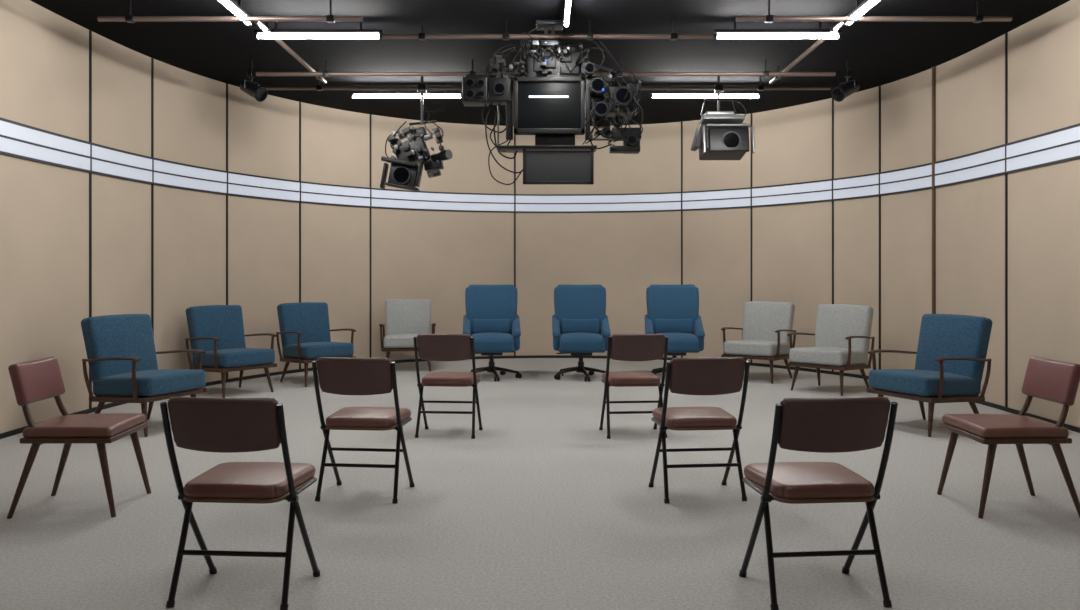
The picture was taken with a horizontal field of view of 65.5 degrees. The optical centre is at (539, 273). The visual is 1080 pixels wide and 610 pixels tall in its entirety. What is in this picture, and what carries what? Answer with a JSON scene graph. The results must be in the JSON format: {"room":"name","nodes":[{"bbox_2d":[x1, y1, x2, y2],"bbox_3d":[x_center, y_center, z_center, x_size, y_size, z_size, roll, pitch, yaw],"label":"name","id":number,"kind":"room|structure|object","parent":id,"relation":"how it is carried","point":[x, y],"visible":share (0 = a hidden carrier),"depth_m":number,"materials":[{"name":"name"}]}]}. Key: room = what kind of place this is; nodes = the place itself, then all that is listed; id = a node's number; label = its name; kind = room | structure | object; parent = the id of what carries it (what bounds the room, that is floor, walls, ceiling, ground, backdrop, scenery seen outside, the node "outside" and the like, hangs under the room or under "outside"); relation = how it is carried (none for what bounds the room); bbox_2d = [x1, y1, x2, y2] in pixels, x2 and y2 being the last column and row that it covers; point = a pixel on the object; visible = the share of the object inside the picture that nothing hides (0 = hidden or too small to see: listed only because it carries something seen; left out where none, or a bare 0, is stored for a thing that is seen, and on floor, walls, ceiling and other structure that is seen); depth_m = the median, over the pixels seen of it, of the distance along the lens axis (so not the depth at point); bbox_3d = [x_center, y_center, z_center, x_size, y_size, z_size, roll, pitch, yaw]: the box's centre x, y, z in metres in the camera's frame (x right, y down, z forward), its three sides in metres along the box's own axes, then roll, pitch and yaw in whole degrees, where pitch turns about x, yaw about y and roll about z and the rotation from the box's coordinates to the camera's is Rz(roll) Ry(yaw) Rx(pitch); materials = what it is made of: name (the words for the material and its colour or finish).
{"room":"studio","nodes":[
{"label":"studio","id":0,"kind":"room"},
{"bbox_2d":[0,0,1079,433],"bbox_3d":[0.081,-0.480,5.155,8.684,3.500,15.310,0,0,0],"label":"wall","id":1,"kind":"structure","parent":0,"point":[435,256],"depth_m":9.68,"materials":[{"name":"beige paint"}]},
{"bbox_2d":[89,30,91,412],"bbox_3d":[-4.118,-0.480,7.683,0.029,3.500,0.024,0,0,0],"label":"trim","id":2,"kind":"structure","parent":1,"relation":"attached to","point":[90,31],"depth_m":7.67,"materials":[{"name":"black"}]},
{"bbox_2d":[151,58,153,335],"bbox_3d":[-4.005,-0.480,8.670,0.028,3.500,0.022,0,0,9],"label":"trim","id":3,"kind":"structure","parent":1,"relation":"attached to","point":[152,59],"depth_m":8.66,"materials":[{"name":"black"}]},
{"bbox_2d":[226,83,227,382],"bbox_3d":[-3.667,-0.480,9.831,0.028,3.500,0.022,0,0,22],"label":"trim","id":4,"kind":"structure","parent":1,"relation":"attached to","point":[226,83],"depth_m":9.82,"materials":[{"name":"black"}]},
{"bbox_2d":[299,102,300,371],"bbox_3d":[-3.112,-0.480,10.882,0.028,3.500,0.022,0,0,32],"label":"trim","id":5,"kind":"structure","parent":1,"relation":"attached to","point":[299,102],"depth_m":10.88,"materials":[{"name":"black"}]},
{"bbox_2d":[370,114,370,357],"bbox_3d":[-2.370,-0.480,11.732,0.022,3.500,0.028,0,0,-43],"label":"trim","id":6,"kind":"structure","parent":1,"relation":"attached to","point":[370,114],"depth_m":11.72,"materials":[{"name":"black"}]},
{"bbox_2d":[514,135,515,357],"bbox_3d":[-0.380,-0.480,12.663,0.022,3.500,0.028,0,0,-10],"label":"trim","id":7,"kind":"structure","parent":1,"relation":"attached to","point":[514,135],"depth_m":12.65,"materials":[{"name":"black"}]},
{"bbox_2d":[0,120,1079,210],"bbox_3d":[0.081,-1.065,5.105,8.484,0.250,15.210,0,0,0],"label":"trim","id":8,"kind":"structure","parent":1,"relation":"attached to","point":[8,129],"depth_m":10.10,"materials":[{"name":"white"}]},
{"bbox_2d":[0,117,1079,212],"bbox_3d":[0.081,-1.063,5.105,8.484,0.277,15.210,0,0,0],"label":"trim band lines","id":9,"kind":"object","parent":1,"relation":"attached to","point":[1,119],"visible":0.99,"depth_m":9.98,"materials":[{"name":"black metal"}]},
{"bbox_2d":[0,355,1079,438],"bbox_3d":[0.081,1.250,5.105,8.484,0.040,15.210,0,0,0],"label":"baseboard","id":10,"kind":"structure","parent":1,"relation":"attached to","point":[87,411],"depth_m":10.27,"materials":[{"name":"black"}]},
{"bbox_2d":[681,121,682,357],"bbox_3d":[2.077,-0.480,12.292,0.022,3.500,0.028,0,0,27],"label":"trim","id":11,"kind":"structure","parent":1,"relation":"attached to","point":[681,121],"depth_m":12.28,"materials":[{"name":"black"}]},
{"bbox_2d":[751,113,751,365],"bbox_3d":[2.938,-0.480,11.661,0.022,3.500,0.028,0,0,43],"label":"trim","id":12,"kind":"structure","parent":1,"relation":"attached to","point":[751,113],"depth_m":11.65,"materials":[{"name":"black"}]},
{"bbox_2d":[832,98,833,373],"bbox_3d":[3.707,-0.480,10.621,0.028,3.500,0.022,0,0,-32],"label":"trim","id":13,"kind":"structure","parent":1,"relation":"attached to","point":[832,98],"depth_m":10.61,"materials":[{"name":"black"}]},
{"bbox_2d":[879,86,880,369],"bbox_3d":[4.030,-0.480,9.951,0.028,3.500,0.022,0,0,-20],"label":"trim","id":14,"kind":"structure","parent":1,"relation":"attached to","point":[879,86],"depth_m":9.94,"materials":[{"name":"black"}]},
{"bbox_2d":[932,66,935,313],"bbox_3d":[4.250,-0.480,9.042,0.050,3.500,0.035,0,0,-9],"label":"trim","id":15,"kind":"structure","parent":1,"relation":"attached to","point":[933,67],"depth_m":9.02,"materials":[{"name":"black metal"}]},
{"bbox_2d":[1005,32,1007,410],"bbox_3d":[4.317,-0.480,7.765,0.028,3.500,0.022,0,0,0],"label":"trim","id":16,"kind":"structure","parent":1,"relation":"attached to","point":[1006,33],"depth_m":7.75,"materials":[{"name":"black"}]},
{"bbox_2d":[0,358,1079,609],"bbox_3d":[0.081,1.270,5.105,8.484,0.001,15.210,0,0,0],"label":"floor","id":17,"kind":"structure","parent":0,"point":[539,510],"depth_m":4.35,"materials":[{"name":"grey carpet"}]},
{"bbox_2d":[7,357,150,518],"bbox_3d":[-2.522,0.872,4.608,0.577,0.804,0.502,0,0,-4],"label":"dining chair","id":18,"kind":"object","parent":17,"relation":"on","point":[33,381],"visible":1,"depth_m":4.45,"materials":[{"name":"brown leather"}]},
{"bbox_2d":[81,314,207,436],"bbox_3d":[-3.261,0.807,6.939,0.764,0.935,0.748,0,0,22],"label":"armchair","id":19,"kind":"object","parent":17,"relation":"on","point":[121,352],"visible":0.99,"depth_m":6.79,"materials":[{"name":"blue fabric"}]},
{"bbox_2d":[185,305,276,397],"bbox_3d":[-3.308,0.807,8.994,0.764,0.935,0.748,0,0,37],"label":"armchair","id":20,"kind":"object","parent":17,"relation":"on","point":[216,330],"visible":0.97,"depth_m":8.93,"materials":[{"name":"blue fabric"}]},
{"bbox_2d":[160,397,319,609],"bbox_3d":[-1.176,0.867,3.351,0.478,0.816,0.512,0,0,4],"label":"folding chair","id":21,"kind":"object","parent":17,"relation":"on","point":[219,425],"visible":1,"depth_m":3.19,"materials":[{"name":"brown leather"}]},
{"bbox_2d":[276,302,355,386],"bbox_3d":[-2.636,0.807,9.867,0.748,0.935,0.764,0,0,-43],"label":"armchair","id":22,"kind":"object","parent":17,"relation":"on","point":[305,330],"visible":0.98,"depth_m":9.85,"materials":[{"name":"blue fabric"}]},
{"bbox_2d":[312,357,414,502],"bbox_3d":[-1.007,0.867,4.841,0.478,0.816,0.512,0,0,6],"label":"folding chair","id":23,"kind":"object","parent":17,"relation":"on","point":[341,376],"visible":1,"depth_m":4.68,"materials":[{"name":"brown leather"}]},
{"bbox_2d":[379,299,435,371],"bbox_3d":[-1.763,0.807,11.223,0.748,0.935,0.764,0,0,-8],"label":"armchair","id":24,"kind":"object","parent":17,"relation":"on","point":[405,319],"visible":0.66,"depth_m":11.39,"materials":[{"name":"grey fabric"}]},
{"bbox_2d":[413,334,482,438],"bbox_3d":[-0.722,0.867,6.661,0.478,0.816,0.512,0,0,5],"label":"folding chair","id":25,"kind":"object","parent":17,"relation":"on","point":[432,347],"visible":1,"depth_m":6.50,"materials":[{"name":"black metal"}]},
{"bbox_2d":[463,284,521,380],"bbox_3d":[-0.583,0.700,10.270,0.717,1.139,0.756,0,0,-4],"label":"office chair","id":26,"kind":"object","parent":17,"relation":"on","point":[491,317],"visible":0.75,"depth_m":10.38,"materials":[{"name":"blue fabric"}]},
{"bbox_2d":[472,318,510,333],"bbox_3d":[-0.603,0.653,10.436,0.500,0.224,0.156,0,0,-4],"label":"lumbar cushion","id":27,"kind":"object","parent":26,"relation":"on","point":[479,325],"depth_m":10.38,"materials":[{"name":"blue fabric"}]},
{"bbox_2d":[552,284,610,381],"bbox_3d":[0.509,0.700,10.269,0.717,1.139,0.756,0,0,0],"label":"office chair","id":28,"kind":"object","parent":17,"relation":"on","point":[580,323],"visible":0.94,"depth_m":10.38,"materials":[{"name":"blue fabric"}]},
{"bbox_2d":[561,319,599,333],"bbox_3d":[0.500,0.653,10.436,0.500,0.224,0.156,0,0,0],"label":"lumbar cushion","id":29,"kind":"object","parent":28,"relation":"on","point":[567,325],"depth_m":10.38,"materials":[{"name":"blue fabric"}]},
{"bbox_2d":[599,334,668,438],"bbox_3d":[0.737,0.867,6.661,0.478,0.816,0.512,0,0,-5],"label":"folding chair","id":30,"kind":"object","parent":17,"relation":"on","point":[622,347],"visible":0.99,"depth_m":6.49,"materials":[{"name":"brown leather"}]},
{"bbox_2d":[644,284,704,374],"bbox_3d":[1.650,0.700,10.269,0.717,1.139,0.756,0,0,4],"label":"office chair","id":31,"kind":"object","parent":17,"relation":"on","point":[672,310],"visible":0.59,"depth_m":10.40,"materials":[{"name":"blue fabric"}]},
{"bbox_2d":[654,318,692,333],"bbox_3d":[1.653,0.653,10.436,0.500,0.224,0.156,0,0,4],"label":"lumbar cushion","id":32,"kind":"object","parent":31,"relation":"on","point":[661,325],"depth_m":10.38,"materials":[{"name":"blue fabric"}]},
{"bbox_2d":[649,357,749,502],"bbox_3d":[0.907,0.867,4.841,0.478,0.816,0.512,0,0,-6],"label":"folding chair","id":33,"kind":"object","parent":17,"relation":"on","point":[686,376],"visible":1,"depth_m":4.68,"materials":[{"name":"black metal"}]},
{"bbox_2d":[721,301,795,383],"bbox_3d":[2.654,0.807,10.168,0.748,0.935,0.764,0,0,37],"label":"armchair","id":34,"kind":"object","parent":17,"relation":"on","point":[766,324],"visible":0.94,"depth_m":10.19,"materials":[{"name":"grey fabric"}]},
{"bbox_2d":[739,397,897,609],"bbox_3d":[1.092,0.867,3.351,0.478,0.816,0.512,0,0,-5],"label":"folding chair","id":35,"kind":"object","parent":17,"relation":"on","point":[821,425],"visible":1,"depth_m":3.19,"materials":[{"name":"brown leather"}]},
{"bbox_2d":[787,304,874,395],"bbox_3d":[3.177,0.807,9.166,0.764,0.935,0.748,0,0,-43],"label":"armchair","id":36,"kind":"object","parent":17,"relation":"on","point":[842,334],"visible":0.98,"depth_m":9.13,"materials":[{"name":"grey fabric"}]},
{"bbox_2d":[866,314,992,436],"bbox_3d":[3.211,0.807,6.939,0.764,0.935,0.748,0,0,-24],"label":"armchair","id":37,"kind":"object","parent":17,"relation":"on","point":[951,353],"visible":0.99,"depth_m":6.80,"materials":[{"name":"blue fabric"}]},
{"bbox_2d":[937,356,1079,518],"bbox_3d":[2.572,0.872,4.599,0.577,0.804,0.502,0,0,1],"label":"dining chair","id":38,"kind":"object","parent":17,"relation":"on","point":[1055,381],"visible":1,"depth_m":4.46,"materials":[{"name":"brown leather"}]},
{"bbox_2d":[30,0,1069,125],"bbox_3d":[0.081,-2.230,5.105,8.484,0.001,15.210,0,0,0],"label":"ceiling","id":39,"kind":"structure","parent":0,"point":[878,53],"depth_m":8.20,"materials":[{"name":"black paint"}]},
{"bbox_2d":[97,0,362,22],"bbox_3d":[-2.525,-2.143,6.850,2.150,0.175,0.060,0,0,0],"label":"ceiling pipe","id":40,"kind":"object","parent":39,"relation":"hanging from","point":[129,18],"depth_m":6.83,"materials":[{"name":"metal"}]},
{"bbox_2d":[219,0,251,25],"bbox_3d":[-2.420,-2.144,6.350,0.050,0.173,1.260,0,0,0],"label":"fluorescent light","id":41,"kind":"object","parent":39,"relation":"hanging from","point":[231,5],"visible":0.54,"depth_m":6.67,"materials":[{"name":"white plastic"}]},
{"bbox_2d":[240,59,267,101],"bbox_3d":[-2.981,-2.005,8.729,0.312,0.450,0.196,0,0,30],"label":"spotlight","id":42,"kind":"object","parent":39,"relation":"hanging from","point":[260,94],"visible":1,"depth_m":8.69,"materials":[{"name":"black metal"}]},
{"bbox_2d":[255,22,326,83],"bbox_3d":[-2.380,-2.165,8.175,0.060,0.130,2.250,0,0,0],"label":"ceiling pipe","id":43,"kind":"object","parent":39,"relation":"hanging from","point":[266,29],"depth_m":7.93,"materials":[{"name":"grey metal"}]},
{"bbox_2d":[254,22,382,38],"bbox_3d":[-1.940,-2.144,7.360,1.120,0.173,0.050,0,0,0],"label":"fluorescent light","id":44,"kind":"object","parent":39,"relation":"hanging from","point":[276,30],"visible":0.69,"depth_m":7.34,"materials":[{"name":"white plastic"}]},
{"bbox_2d":[350,84,461,98],"bbox_3d":[-1.560,-2.144,9.850,1.320,0.173,0.050,0,0,0],"label":"fluorescent light","id":45,"kind":"object","parent":39,"relation":"hanging from","point":[354,94],"visible":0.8,"depth_m":9.83,"materials":[{"name":"white plastic"}]},
{"bbox_2d":[380,76,452,191],"bbox_3d":[-1.352,-1.569,9.345,0.777,1.321,0.450,0,0,0],"label":"camera","id":46,"kind":"object","parent":39,"relation":"hanging from","point":[405,172],"visible":1,"depth_m":9.24,"materials":[{"name":"black metal"}]},
{"bbox_2d":[260,76,830,90],"bbox_3d":[0.000,-2.143,9.400,6.500,0.175,0.060,0,0,0],"label":"ceiling pipe","id":47,"kind":"object","parent":39,"relation":"hanging from","point":[318,87],"depth_m":9.38,"materials":[{"name":"metal"}]},
{"bbox_2d":[256,59,835,76],"bbox_3d":[0.060,-2.143,8.740,6.020,0.175,0.060,0,0,0],"label":"ceiling pipe","id":48,"kind":"object","parent":39,"relation":"hanging from","point":[325,73],"depth_m":8.72,"materials":[{"name":"metal"}]},
{"bbox_2d":[382,19,713,39],"bbox_3d":[0.070,-2.143,7.360,2.900,0.175,0.060,0,0,0],"label":"ceiling pipe","id":49,"kind":"object","parent":39,"relation":"hanging from","point":[421,36],"depth_m":7.34,"materials":[{"name":"metal"}]},
{"bbox_2d":[462,20,642,184],"bbox_3d":[0.119,-1.509,7.545,1.589,1.449,0.605,0,0,2],"label":"camera rig","id":50,"kind":"object","parent":39,"relation":"hanging from","point":[558,96],"visible":0.99,"depth_m":7.32,"materials":[{"name":"grey metal"}]},
{"bbox_2d":[506,75,589,139],"bbox_3d":[0.089,-1.463,7.365,0.881,0.564,0.210,0,0,0],"label":"monitor","id":51,"kind":"object","parent":50,"relation":"on","point":[546,107],"depth_m":7.28,"materials":[{"name":"black"}]},
{"bbox_2d":[563,0,571,27],"bbox_3d":[0.220,-2.144,6.400,0.050,0.173,1.260,0,0,0],"label":"fluorescent light","id":52,"kind":"object","parent":39,"relation":"hanging from","point":[567,8],"visible":1,"depth_m":6.71,"materials":[{"name":"white plastic"}]},
{"bbox_2d":[650,84,760,98],"bbox_3d":[1.940,-2.144,9.850,1.300,0.173,0.050,0,0,0],"label":"fluorescent light","id":53,"kind":"object","parent":39,"relation":"hanging from","point":[653,94],"visible":0.95,"depth_m":9.83,"materials":[{"name":"white plastic"}]},
{"bbox_2d":[691,76,754,159],"bbox_3d":[2.026,-1.764,9.390,0.631,0.932,0.519,0,0,0],"label":"projector","id":54,"kind":"object","parent":39,"relation":"hanging from","point":[719,135],"visible":0.99,"depth_m":9.23,"materials":[{"name":"black metal"}]},
{"bbox_2d":[713,19,841,38],"bbox_3d":[2.080,-2.144,7.360,1.120,0.173,0.050,0,0,0],"label":"fluorescent light","id":55,"kind":"object","parent":39,"relation":"hanging from","point":[819,30],"visible":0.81,"depth_m":7.34,"materials":[{"name":"white plastic"}]},
{"bbox_2d":[769,22,845,83],"bbox_3d":[2.560,-2.165,8.175,0.060,0.130,2.250,0,0,0],"label":"ceiling pipe","id":56,"kind":"object","parent":39,"relation":"hanging from","point":[834,29],"depth_m":7.97,"materials":[{"name":"grey metal"}]},
{"bbox_2d":[831,59,859,101],"bbox_3d":[3.181,-2.005,8.729,0.312,0.450,0.196,0,0,-30],"label":"spotlight","id":57,"kind":"object","parent":39,"relation":"hanging from","point":[840,93],"visible":1,"depth_m":8.69,"materials":[{"name":"black metal"}]},
{"bbox_2d":[845,0,879,25],"bbox_3d":[2.560,-2.144,6.350,0.050,0.173,1.260,0,0,0],"label":"fluorescent light","id":58,"kind":"object","parent":39,"relation":"hanging from","point":[860,9],"visible":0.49,"depth_m":6.67,"materials":[{"name":"white plastic"}]},
{"bbox_2d":[736,0,1011,22],"bbox_3d":[2.720,-2.143,6.850,2.240,0.175,0.060,0,0,0],"label":"ceiling pipe","id":59,"kind":"object","parent":39,"relation":"hanging from","point":[769,18],"depth_m":6.84,"materials":[{"name":"metal"}]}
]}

